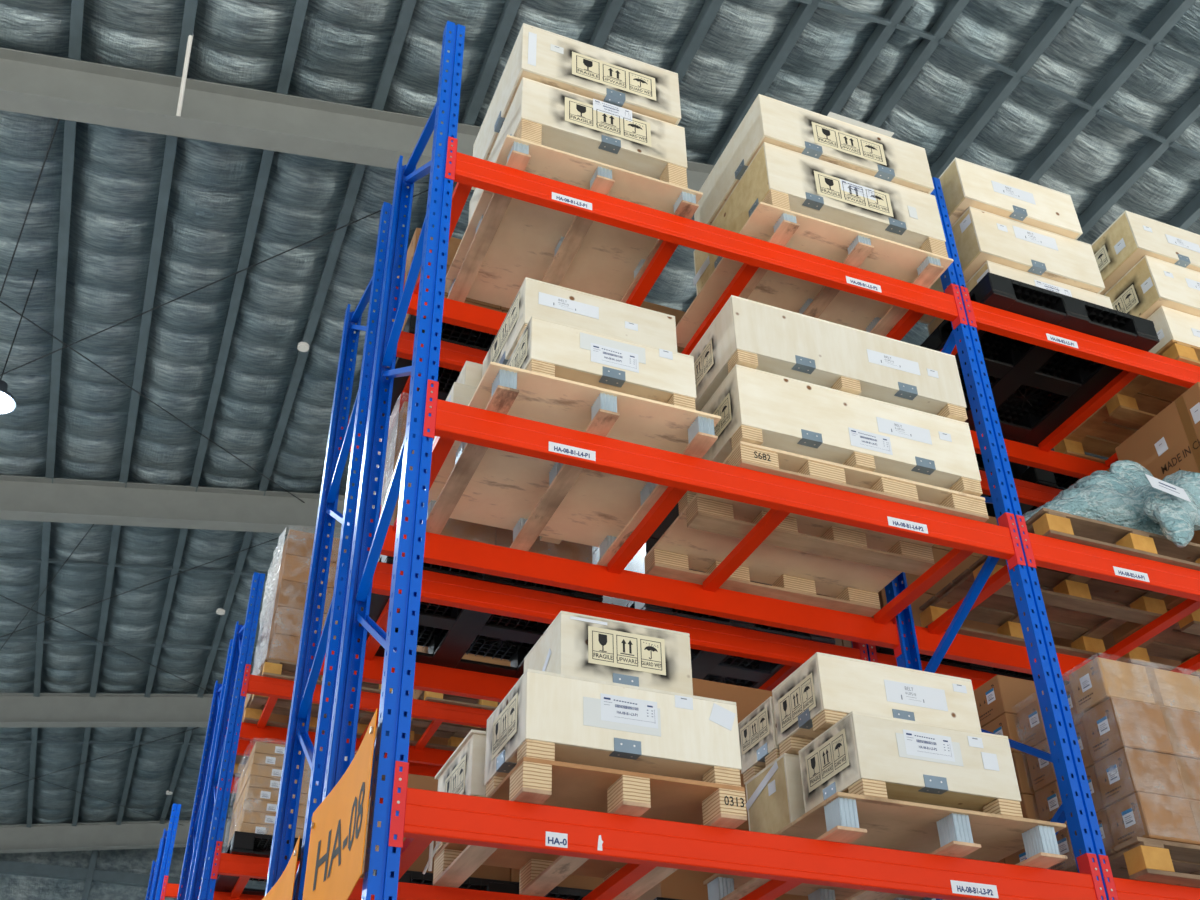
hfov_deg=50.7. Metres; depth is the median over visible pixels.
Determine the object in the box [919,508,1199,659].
wooden pallet
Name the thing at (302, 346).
smoke detector
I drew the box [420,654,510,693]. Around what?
cardboard box
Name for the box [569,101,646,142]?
print
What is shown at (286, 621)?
cardboard box
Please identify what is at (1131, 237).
crate
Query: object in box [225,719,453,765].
beam
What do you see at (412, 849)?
support bar
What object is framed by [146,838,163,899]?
frame
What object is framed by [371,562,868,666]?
beam
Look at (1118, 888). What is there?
beam
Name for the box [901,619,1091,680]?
beam
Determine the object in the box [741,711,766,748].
print
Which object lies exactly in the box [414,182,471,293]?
support bar
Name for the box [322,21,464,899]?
frame
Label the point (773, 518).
support bar
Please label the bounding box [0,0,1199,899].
ceiling
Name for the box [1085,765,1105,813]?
cardboard box
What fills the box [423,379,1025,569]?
beam
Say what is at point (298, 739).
frame
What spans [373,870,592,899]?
pallet
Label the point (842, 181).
print
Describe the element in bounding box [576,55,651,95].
print
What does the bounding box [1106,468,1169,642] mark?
cardboard box
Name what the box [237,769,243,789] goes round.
cardboard box
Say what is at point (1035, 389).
pallet
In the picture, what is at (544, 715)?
crate
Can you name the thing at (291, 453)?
blanket
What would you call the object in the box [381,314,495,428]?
pallet
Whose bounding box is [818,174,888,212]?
print
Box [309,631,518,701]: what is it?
beam
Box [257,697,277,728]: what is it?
support bar
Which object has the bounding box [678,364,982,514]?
crate
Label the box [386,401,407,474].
cardboard box
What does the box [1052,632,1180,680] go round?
cardboard box
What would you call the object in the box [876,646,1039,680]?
pallet
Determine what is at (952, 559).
support bar
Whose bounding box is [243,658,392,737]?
wooden pallet
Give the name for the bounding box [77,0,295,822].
blanket
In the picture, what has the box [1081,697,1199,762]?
cardboard box
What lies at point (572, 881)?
cardboard box
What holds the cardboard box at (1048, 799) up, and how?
on the cardboard box at (1064, 843)
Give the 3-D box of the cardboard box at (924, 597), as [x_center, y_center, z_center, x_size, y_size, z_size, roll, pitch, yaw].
[1.991,1.120,7.407,1.047,0.327,0.446,13,-38,-18]
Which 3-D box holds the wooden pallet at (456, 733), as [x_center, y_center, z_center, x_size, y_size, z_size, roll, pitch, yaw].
[-1.129,2.412,11.177,1.100,0.144,1.040,13,-38,-18]
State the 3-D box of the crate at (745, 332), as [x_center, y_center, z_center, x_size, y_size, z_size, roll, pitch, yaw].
[1.054,-0.258,6.140,1.223,0.385,0.644,13,-38,-18]
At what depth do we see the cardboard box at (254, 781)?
9.74 m
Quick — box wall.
[0,846,302,899]
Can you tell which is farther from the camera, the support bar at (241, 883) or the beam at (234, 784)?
the beam at (234, 784)
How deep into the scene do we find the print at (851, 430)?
5.67 m
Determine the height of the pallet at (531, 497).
0.118 m
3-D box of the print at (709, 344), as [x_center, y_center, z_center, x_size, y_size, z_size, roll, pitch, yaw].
[0.467,-0.378,6.006,0.001,0.116,0.270,13,-38,-18]
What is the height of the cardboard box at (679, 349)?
0.297 m
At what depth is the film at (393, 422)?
6.53 m
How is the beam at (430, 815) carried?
attached to the frame at (395, 709)
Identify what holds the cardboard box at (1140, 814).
on the wooden pallet at (1137, 858)
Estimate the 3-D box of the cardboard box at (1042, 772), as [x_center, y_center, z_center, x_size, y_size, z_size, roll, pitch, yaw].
[2.211,1.461,5.722,0.553,0.190,0.155,13,-38,-18]
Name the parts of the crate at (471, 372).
panel, panel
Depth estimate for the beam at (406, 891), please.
4.87 m
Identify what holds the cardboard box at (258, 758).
on the cardboard box at (255, 770)
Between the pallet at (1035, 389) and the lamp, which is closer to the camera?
the pallet at (1035, 389)
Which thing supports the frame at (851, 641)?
on the floor
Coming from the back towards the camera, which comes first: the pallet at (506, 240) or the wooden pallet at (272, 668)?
the wooden pallet at (272, 668)
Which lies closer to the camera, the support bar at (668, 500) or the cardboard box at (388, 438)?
the support bar at (668, 500)
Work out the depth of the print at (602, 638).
4.58 m
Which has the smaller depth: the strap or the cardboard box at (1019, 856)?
the strap
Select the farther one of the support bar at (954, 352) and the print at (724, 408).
the support bar at (954, 352)
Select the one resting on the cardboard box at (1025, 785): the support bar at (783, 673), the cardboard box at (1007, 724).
the cardboard box at (1007, 724)
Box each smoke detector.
[216,609,224,614]
[297,342,308,351]
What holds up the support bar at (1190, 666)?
attached to the beam at (1043, 551)
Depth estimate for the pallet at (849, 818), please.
4.76 m
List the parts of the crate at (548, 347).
panel, lid, panel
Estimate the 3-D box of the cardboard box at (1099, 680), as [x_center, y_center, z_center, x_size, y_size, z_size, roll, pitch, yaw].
[2.354,1.069,5.538,0.563,0.182,0.195,13,-38,-18]
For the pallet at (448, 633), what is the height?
0.150 m
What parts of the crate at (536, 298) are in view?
panel, panel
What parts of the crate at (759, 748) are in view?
panel, lid, panel, panel, panel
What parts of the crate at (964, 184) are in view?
panel, lid, panel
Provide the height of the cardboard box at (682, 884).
0.372 m
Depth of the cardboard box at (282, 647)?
10.40 m
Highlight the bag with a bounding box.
[1022,460,1199,547]
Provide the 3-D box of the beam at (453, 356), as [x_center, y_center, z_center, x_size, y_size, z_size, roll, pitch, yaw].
[0.106,-0.320,7.175,2.786,0.275,0.062,13,-38,-18]
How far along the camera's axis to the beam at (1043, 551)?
5.91 m
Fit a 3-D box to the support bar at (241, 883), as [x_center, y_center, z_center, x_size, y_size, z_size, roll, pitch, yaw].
[-2.741,3.302,9.763,0.064,0.040,0.896,13,-38,-18]
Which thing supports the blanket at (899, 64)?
on the ceiling
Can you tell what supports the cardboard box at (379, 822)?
on the cardboard box
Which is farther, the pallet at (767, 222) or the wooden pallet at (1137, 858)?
the pallet at (767, 222)
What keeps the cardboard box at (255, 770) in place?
on the cardboard box at (254, 781)
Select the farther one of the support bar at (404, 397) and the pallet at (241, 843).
the pallet at (241, 843)
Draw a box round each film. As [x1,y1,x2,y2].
[248,526,286,699]
[372,394,400,515]
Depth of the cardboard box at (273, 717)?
11.42 m
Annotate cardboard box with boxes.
[228,825,234,843]
[229,815,235,834]
[231,804,237,822]
[232,793,238,812]
[233,812,240,833]
[235,802,241,822]
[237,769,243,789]
[237,791,243,809]
[237,811,304,829]
[237,822,303,837]
[238,780,244,800]
[239,799,306,820]
[241,768,247,785]
[241,787,307,809]
[242,694,250,719]
[242,756,249,778]
[243,775,309,797]
[244,764,310,787]
[247,753,310,772]
[248,741,306,764]
[266,633,299,662]
[268,606,337,646]
[268,713,350,725]
[272,580,333,620]
[275,554,336,593]
[278,529,345,567]
[360,829,367,877]
[375,821,380,850]
[377,438,388,479]
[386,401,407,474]
[386,446,413,493]
[389,494,495,544]
[401,288,501,330]
[403,837,509,880]
[404,257,499,309]
[405,228,460,272]
[407,774,437,790]
[413,689,419,698]
[414,734,449,744]
[416,645,422,651]
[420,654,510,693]
[423,647,510,661]
[495,527,592,563]
[500,306,509,311]
[510,868,603,889]
[592,546,598,553]
[593,503,678,564]
[602,538,771,605]
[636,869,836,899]
[640,301,685,347]
[677,346,683,352]
[692,678,771,722]
[701,770,748,830]
[834,638,843,645]
[843,587,998,647]
[895,548,979,594]
[932,516,997,557]
[973,675,1043,727]
[981,713,1025,753]
[985,437,1107,503]
[1005,848,1050,868]
[1012,753,1035,794]
[1017,699,1051,746]
[1020,794,1039,819]
[1026,740,1063,791]
[1035,781,1072,824]
[1051,825,1080,870]
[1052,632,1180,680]
[1065,683,1082,726]
[1068,657,1199,713]
[1075,723,1094,768]
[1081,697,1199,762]
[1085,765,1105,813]
[1094,747,1199,806]
[1096,809,1114,850]
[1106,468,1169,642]
[1106,792,1199,845]
[1115,382,1199,609]
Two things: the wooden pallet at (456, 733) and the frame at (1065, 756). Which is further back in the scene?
the wooden pallet at (456, 733)
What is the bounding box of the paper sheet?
[827,112,893,136]
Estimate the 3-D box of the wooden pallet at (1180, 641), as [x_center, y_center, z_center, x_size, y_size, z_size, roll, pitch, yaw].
[3.562,0.979,6.828,1.060,0.144,1.060,13,-38,-18]
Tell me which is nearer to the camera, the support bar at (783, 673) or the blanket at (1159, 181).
the support bar at (783, 673)
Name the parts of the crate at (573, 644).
panel, lid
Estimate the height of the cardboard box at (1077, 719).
0.190 m
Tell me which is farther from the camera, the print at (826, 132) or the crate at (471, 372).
the print at (826, 132)
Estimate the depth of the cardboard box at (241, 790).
10.07 m
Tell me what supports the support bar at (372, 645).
attached to the beam at (427, 677)
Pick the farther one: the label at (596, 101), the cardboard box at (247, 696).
the cardboard box at (247, 696)
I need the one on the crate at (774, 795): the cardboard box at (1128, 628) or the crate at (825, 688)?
the crate at (825, 688)
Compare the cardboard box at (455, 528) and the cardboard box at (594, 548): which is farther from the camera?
the cardboard box at (594, 548)
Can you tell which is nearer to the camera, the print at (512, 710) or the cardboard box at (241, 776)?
the print at (512, 710)
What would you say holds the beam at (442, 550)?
attached to the frame at (395, 709)
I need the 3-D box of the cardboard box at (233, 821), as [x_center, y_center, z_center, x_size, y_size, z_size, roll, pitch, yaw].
[-2.731,3.061,10.274,0.486,0.089,0.296,13,-38,-18]
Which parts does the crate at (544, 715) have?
panel, panel, panel, lid, panel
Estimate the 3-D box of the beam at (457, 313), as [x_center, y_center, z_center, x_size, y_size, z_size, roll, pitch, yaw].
[0.236,-0.511,6.912,2.786,0.275,0.060,13,-38,-18]
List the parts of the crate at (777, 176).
panel, panel, lid, panel, panel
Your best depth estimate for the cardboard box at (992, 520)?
7.60 m
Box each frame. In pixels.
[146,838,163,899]
[151,803,180,899]
[177,639,235,899]
[188,572,264,899]
[265,202,391,899]
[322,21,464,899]
[851,641,872,661]
[885,177,1113,899]
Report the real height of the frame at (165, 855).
7.028 m
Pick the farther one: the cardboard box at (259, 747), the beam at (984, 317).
the cardboard box at (259, 747)
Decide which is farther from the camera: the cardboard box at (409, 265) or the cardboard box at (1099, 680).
the cardboard box at (409, 265)
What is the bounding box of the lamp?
[0,269,37,413]
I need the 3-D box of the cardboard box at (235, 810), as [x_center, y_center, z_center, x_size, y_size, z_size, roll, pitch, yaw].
[-2.731,2.987,10.329,0.486,0.089,0.296,13,-38,-18]
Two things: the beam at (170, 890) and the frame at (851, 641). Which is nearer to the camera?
the frame at (851, 641)
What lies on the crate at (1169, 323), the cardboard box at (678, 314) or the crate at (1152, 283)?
the crate at (1152, 283)
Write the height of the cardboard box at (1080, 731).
0.190 m
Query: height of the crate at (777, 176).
0.467 m
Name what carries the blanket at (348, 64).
on the ceiling
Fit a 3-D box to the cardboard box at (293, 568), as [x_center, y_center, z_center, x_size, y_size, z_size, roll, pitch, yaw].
[-2.543,1.168,11.049,0.507,0.249,0.456,13,-38,-18]
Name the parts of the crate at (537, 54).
panel, panel, panel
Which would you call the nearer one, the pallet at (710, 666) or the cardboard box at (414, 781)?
the cardboard box at (414, 781)
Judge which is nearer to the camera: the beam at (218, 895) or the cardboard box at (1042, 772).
the cardboard box at (1042, 772)
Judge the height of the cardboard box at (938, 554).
0.327 m
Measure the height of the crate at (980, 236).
0.343 m
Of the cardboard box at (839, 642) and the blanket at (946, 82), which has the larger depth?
the blanket at (946, 82)
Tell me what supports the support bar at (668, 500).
attached to the beam at (449, 420)
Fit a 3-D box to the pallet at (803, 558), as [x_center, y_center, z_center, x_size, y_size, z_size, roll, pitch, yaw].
[0.989,0.416,5.957,1.250,0.112,1.035,13,-38,-18]
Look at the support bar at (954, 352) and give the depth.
6.94 m
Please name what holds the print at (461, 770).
attached to the crate at (463, 773)
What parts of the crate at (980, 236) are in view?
panel, panel, lid, panel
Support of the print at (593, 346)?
attached to the crate at (548, 347)
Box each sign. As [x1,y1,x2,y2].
[262,835,299,899]
[302,709,376,899]
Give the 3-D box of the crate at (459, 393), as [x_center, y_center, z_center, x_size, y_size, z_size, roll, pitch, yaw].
[-0.435,0.070,5.988,0.677,0.507,0.410,13,-38,-18]
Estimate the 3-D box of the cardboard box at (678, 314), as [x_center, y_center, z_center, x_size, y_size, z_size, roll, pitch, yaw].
[0.609,-0.577,7.957,0.997,0.297,0.446,13,-38,-18]
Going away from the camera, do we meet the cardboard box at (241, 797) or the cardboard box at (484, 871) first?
the cardboard box at (484, 871)
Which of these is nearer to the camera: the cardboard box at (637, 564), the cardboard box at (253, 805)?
the cardboard box at (637, 564)
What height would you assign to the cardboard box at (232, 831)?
0.089 m
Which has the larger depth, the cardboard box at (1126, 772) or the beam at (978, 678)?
the beam at (978, 678)
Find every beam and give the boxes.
[160,876,180,899]
[199,887,264,899]
[211,841,299,879]
[216,777,382,803]
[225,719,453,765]
[227,739,442,776]
[241,664,493,727]
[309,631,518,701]
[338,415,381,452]
[348,878,568,899]
[367,506,901,658]
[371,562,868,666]
[388,761,1106,899]
[394,277,506,334]
[396,331,487,371]
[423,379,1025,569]
[445,136,967,329]
[868,644,1030,690]
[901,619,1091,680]
[960,286,1199,387]
[970,430,1108,478]
[979,470,1062,506]
[1016,515,1199,600]
[1098,855,1199,899]
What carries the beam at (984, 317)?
attached to the frame at (1065, 756)
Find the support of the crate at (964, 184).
on the crate at (980, 236)
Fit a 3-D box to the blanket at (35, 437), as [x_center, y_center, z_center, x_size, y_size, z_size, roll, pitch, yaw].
[-8.988,0.970,19.414,1.000,0.304,31.214,12,-38,-17]
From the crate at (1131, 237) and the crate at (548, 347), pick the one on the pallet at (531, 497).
the crate at (548, 347)
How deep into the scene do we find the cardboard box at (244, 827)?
9.52 m
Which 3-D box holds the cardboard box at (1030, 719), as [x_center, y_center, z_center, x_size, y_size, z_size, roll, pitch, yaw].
[2.209,1.304,5.835,0.553,0.190,0.155,13,-38,-18]
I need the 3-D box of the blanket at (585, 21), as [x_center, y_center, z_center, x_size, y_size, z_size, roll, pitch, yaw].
[-4.354,1.469,21.338,1.000,0.296,31.214,12,-38,-17]
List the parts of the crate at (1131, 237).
panel, lid, panel, panel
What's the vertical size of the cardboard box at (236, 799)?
0.089 m
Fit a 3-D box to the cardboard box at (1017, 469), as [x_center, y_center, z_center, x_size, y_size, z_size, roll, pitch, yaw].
[3.095,0.338,8.818,1.047,0.347,0.896,13,-38,-18]
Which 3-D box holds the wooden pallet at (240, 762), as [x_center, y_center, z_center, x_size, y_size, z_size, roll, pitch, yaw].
[-2.818,2.853,11.753,1.100,0.144,1.040,13,-38,-18]
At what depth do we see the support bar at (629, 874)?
4.77 m
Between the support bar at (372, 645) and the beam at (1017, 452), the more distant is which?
the beam at (1017, 452)
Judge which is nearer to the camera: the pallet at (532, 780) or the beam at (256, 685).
the pallet at (532, 780)
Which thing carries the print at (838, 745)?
attached to the crate at (866, 754)
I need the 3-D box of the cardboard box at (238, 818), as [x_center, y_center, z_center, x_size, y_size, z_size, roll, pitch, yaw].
[-2.618,2.973,9.996,0.486,0.089,0.296,13,-38,-18]
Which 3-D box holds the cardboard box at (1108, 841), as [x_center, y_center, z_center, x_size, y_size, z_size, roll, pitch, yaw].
[2.316,1.675,5.362,0.553,0.190,0.190,13,-38,-18]
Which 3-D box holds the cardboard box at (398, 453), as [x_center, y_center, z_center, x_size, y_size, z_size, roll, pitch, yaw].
[-0.826,0.229,6.564,0.522,0.287,0.296,13,-38,-18]
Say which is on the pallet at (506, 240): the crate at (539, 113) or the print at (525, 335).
the crate at (539, 113)
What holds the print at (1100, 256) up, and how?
attached to the crate at (1131, 237)
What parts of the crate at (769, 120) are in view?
panel, panel, panel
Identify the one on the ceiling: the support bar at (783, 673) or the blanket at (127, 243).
the blanket at (127, 243)
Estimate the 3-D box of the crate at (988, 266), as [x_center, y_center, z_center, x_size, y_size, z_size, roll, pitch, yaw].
[2.388,-0.716,7.197,0.833,0.189,0.583,13,-38,-18]
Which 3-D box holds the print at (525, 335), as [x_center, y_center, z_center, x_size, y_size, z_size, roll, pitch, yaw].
[-0.351,-0.366,5.301,0.001,0.108,0.252,13,-38,-18]
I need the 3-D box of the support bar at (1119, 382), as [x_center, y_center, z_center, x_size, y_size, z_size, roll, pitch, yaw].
[2.868,-0.254,7.393,0.064,0.040,0.896,13,-38,-18]
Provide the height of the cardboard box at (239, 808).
0.089 m
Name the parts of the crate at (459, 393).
panel, lid, panel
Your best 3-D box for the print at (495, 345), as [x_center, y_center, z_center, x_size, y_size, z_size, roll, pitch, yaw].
[-0.428,-0.524,5.671,0.001,0.108,0.360,13,-38,-18]
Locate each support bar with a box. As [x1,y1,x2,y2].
[231,877,249,897]
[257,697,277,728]
[360,712,378,741]
[365,598,399,659]
[393,437,454,530]
[398,838,431,879]
[399,374,420,411]
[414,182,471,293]
[415,720,441,749]
[581,863,656,899]
[607,486,686,573]
[626,240,677,306]
[682,263,758,354]
[703,509,789,591]
[739,880,801,899]
[758,665,798,690]
[874,548,972,623]
[885,310,923,340]
[928,564,1014,634]
[940,328,979,355]
[1038,370,1138,451]
[1095,599,1199,660]
[1105,453,1118,467]
[1171,654,1199,674]
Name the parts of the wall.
wall post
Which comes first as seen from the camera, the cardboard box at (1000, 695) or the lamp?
the cardboard box at (1000, 695)
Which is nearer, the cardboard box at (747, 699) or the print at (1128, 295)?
the cardboard box at (747, 699)
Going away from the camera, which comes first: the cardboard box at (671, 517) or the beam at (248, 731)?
the cardboard box at (671, 517)
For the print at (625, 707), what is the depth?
4.41 m
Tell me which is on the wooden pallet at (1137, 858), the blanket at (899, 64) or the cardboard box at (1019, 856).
the cardboard box at (1019, 856)
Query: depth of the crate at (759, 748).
5.40 m
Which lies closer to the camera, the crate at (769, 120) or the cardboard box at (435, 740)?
the crate at (769, 120)
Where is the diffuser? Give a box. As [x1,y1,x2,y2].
[0,392,13,412]
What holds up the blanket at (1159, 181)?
on the ceiling
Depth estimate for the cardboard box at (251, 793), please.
9.68 m
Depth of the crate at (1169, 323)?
7.42 m
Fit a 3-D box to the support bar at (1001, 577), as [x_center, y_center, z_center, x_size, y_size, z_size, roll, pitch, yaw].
[1.893,0.690,6.227,0.064,0.040,0.896,13,-38,-18]
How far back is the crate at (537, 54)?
6.35 m
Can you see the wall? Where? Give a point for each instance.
(120, 874)
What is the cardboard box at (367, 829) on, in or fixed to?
on the cardboard box
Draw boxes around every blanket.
[0,0,70,824]
[32,0,185,825]
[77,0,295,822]
[122,0,402,821]
[165,0,505,820]
[212,0,607,818]
[602,0,704,70]
[644,0,893,311]
[839,0,947,122]
[880,0,1057,167]
[900,0,1199,345]
[959,0,1168,177]
[1079,115,1199,244]
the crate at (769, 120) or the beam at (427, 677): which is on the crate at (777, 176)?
the crate at (769, 120)
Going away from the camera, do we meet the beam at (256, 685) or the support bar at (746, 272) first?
the support bar at (746, 272)
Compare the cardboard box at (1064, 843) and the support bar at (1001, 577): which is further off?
the support bar at (1001, 577)
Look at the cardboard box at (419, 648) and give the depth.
11.52 m
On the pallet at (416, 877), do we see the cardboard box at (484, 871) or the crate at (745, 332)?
the cardboard box at (484, 871)
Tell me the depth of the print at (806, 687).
5.15 m
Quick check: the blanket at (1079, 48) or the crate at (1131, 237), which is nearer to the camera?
the crate at (1131, 237)
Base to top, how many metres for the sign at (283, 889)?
0.535 m
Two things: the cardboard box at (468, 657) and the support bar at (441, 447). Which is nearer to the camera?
the support bar at (441, 447)
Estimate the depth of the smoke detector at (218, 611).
22.61 m
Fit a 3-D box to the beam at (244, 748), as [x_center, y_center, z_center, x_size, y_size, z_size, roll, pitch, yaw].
[-2.044,2.843,11.536,2.786,0.275,0.062,13,-38,-18]
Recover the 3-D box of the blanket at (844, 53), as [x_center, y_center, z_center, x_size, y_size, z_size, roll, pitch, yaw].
[-1.312,1.362,21.917,0.980,0.304,32.714,12,-38,-17]
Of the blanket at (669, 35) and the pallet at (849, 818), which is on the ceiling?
the blanket at (669, 35)
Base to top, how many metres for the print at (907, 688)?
0.062 m
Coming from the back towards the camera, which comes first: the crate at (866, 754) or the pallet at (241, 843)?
the pallet at (241, 843)
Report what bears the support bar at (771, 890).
attached to the beam at (430, 815)
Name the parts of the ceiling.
bracing rod, bracing rod, bracing rod, bracing rod, bracing rod, bracing rod, bracing rod, bracing rod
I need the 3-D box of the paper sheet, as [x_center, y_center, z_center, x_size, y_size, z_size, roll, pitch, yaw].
[1.359,-1.686,6.910,0.400,0.002,0.270,13,-38,-18]
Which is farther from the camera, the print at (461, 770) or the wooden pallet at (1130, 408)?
the wooden pallet at (1130, 408)
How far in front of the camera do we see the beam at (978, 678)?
6.93 m
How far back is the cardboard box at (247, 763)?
10.18 m
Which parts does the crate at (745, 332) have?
panel, panel, lid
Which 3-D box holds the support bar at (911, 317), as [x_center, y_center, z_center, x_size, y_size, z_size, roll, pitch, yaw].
[1.549,-0.546,6.955,0.064,0.040,0.896,13,-38,-18]
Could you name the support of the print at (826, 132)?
attached to the crate at (769, 120)
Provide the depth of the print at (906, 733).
4.80 m
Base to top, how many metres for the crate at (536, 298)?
0.333 m
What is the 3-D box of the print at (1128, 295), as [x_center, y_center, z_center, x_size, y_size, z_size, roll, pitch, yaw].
[3.153,-0.858,7.706,0.001,0.112,0.270,13,-38,-18]
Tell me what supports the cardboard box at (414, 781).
on the cardboard box at (484, 871)
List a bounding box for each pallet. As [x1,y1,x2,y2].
[214,831,302,895]
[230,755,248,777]
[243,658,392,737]
[357,555,602,678]
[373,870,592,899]
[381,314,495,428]
[409,691,500,750]
[426,362,720,566]
[433,757,746,899]
[445,135,702,307]
[625,601,835,688]
[644,441,988,616]
[653,897,681,899]
[676,202,952,347]
[703,792,1067,899]
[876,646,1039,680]
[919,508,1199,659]
[920,272,1159,446]
[975,453,991,496]
[986,466,1079,516]
[1053,339,1199,463]
[1064,837,1199,887]
[1117,599,1199,678]
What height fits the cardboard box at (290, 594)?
0.249 m
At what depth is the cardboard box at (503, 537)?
6.46 m
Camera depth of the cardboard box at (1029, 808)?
5.62 m
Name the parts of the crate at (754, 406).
panel, panel, lid, panel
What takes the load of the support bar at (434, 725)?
attached to the beam at (256, 685)
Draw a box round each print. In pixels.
[445,761,463,793]
[492,298,517,361]
[493,700,515,752]
[509,335,525,367]
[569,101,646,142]
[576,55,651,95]
[592,631,661,669]
[593,346,634,367]
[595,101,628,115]
[604,697,654,722]
[694,344,711,382]
[714,399,729,434]
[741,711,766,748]
[780,678,812,727]
[807,734,845,786]
[816,125,882,161]
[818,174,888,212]
[842,181,873,196]
[851,430,889,450]
[901,688,923,701]
[906,733,950,755]
[1098,248,1107,267]
[1115,288,1135,311]
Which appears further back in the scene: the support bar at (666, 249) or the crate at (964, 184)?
the crate at (964, 184)
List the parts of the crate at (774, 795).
panel, panel, lid, panel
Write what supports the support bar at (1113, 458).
attached to the beam at (984, 317)
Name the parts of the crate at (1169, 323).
panel, lid, panel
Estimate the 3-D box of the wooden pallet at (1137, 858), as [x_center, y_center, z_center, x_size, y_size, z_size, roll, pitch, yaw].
[2.420,1.972,5.487,1.100,0.144,1.065,13,-38,-18]
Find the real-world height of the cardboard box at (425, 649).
0.347 m
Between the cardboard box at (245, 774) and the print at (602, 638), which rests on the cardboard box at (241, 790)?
the cardboard box at (245, 774)
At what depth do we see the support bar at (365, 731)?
11.01 m
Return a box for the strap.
[422,841,440,873]
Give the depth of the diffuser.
13.86 m
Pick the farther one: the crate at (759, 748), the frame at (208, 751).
the frame at (208, 751)
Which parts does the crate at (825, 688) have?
panel, panel, panel, lid, panel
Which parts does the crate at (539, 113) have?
panel, panel, panel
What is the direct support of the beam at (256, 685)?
attached to the frame at (229, 742)
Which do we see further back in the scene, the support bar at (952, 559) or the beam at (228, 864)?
the beam at (228, 864)
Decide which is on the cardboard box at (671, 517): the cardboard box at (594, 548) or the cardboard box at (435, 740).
the cardboard box at (594, 548)
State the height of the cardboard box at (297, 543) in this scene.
0.249 m
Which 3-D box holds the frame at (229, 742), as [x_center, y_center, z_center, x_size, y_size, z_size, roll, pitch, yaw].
[-3.005,4.165,9.007,0.150,7.028,1.050,13,-38,-18]
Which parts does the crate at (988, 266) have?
panel, panel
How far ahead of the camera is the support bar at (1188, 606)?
6.57 m
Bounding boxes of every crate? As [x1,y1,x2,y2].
[433,382,561,543]
[435,729,485,853]
[456,361,482,386]
[468,77,687,223]
[471,23,680,189]
[482,277,676,376]
[484,669,741,797]
[506,316,696,409]
[524,611,692,694]
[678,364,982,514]
[690,295,967,421]
[693,142,947,294]
[694,94,933,224]
[738,696,779,784]
[745,753,804,833]
[772,652,980,755]
[798,711,1022,817]
[918,206,1104,323]
[927,260,1113,335]
[938,157,1082,239]
[1091,210,1199,294]
[1104,255,1199,318]
[1139,306,1199,401]
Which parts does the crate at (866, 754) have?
panel, panel, lid, panel, panel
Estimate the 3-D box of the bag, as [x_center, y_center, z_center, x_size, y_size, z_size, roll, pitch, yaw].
[2.522,0.269,6.350,1.208,0.725,0.726,13,-38,-18]
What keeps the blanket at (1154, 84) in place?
on the ceiling
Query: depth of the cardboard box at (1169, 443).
6.95 m
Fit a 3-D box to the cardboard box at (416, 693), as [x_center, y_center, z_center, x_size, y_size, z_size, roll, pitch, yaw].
[-1.212,2.342,11.502,0.997,0.347,0.461,13,-38,-18]
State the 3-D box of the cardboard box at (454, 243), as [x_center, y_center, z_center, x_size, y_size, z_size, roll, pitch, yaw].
[-0.871,-1.062,7.483,0.537,0.232,0.303,13,-38,-18]
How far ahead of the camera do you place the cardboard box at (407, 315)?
7.18 m
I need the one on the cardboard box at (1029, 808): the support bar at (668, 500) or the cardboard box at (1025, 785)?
the cardboard box at (1025, 785)
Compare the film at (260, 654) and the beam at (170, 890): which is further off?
the beam at (170, 890)
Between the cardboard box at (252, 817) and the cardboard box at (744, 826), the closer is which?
the cardboard box at (744, 826)
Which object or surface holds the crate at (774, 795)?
on the pallet at (849, 818)
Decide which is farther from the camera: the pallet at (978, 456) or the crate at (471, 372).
the pallet at (978, 456)
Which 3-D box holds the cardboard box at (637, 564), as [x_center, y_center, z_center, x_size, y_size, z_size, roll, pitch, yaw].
[0.541,0.940,7.122,0.997,0.327,0.896,13,-38,-18]
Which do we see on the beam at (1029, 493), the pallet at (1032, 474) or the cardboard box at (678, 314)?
the pallet at (1032, 474)
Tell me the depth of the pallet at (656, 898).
5.56 m
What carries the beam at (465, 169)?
attached to the frame at (395, 709)
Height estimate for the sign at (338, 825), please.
0.535 m
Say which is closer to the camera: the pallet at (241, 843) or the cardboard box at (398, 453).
the cardboard box at (398, 453)
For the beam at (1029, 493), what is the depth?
8.01 m
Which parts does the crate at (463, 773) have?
panel, lid, panel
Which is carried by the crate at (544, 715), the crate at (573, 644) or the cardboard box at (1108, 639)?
the crate at (573, 644)
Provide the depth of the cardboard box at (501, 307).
7.26 m
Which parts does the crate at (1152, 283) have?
panel, lid, panel, panel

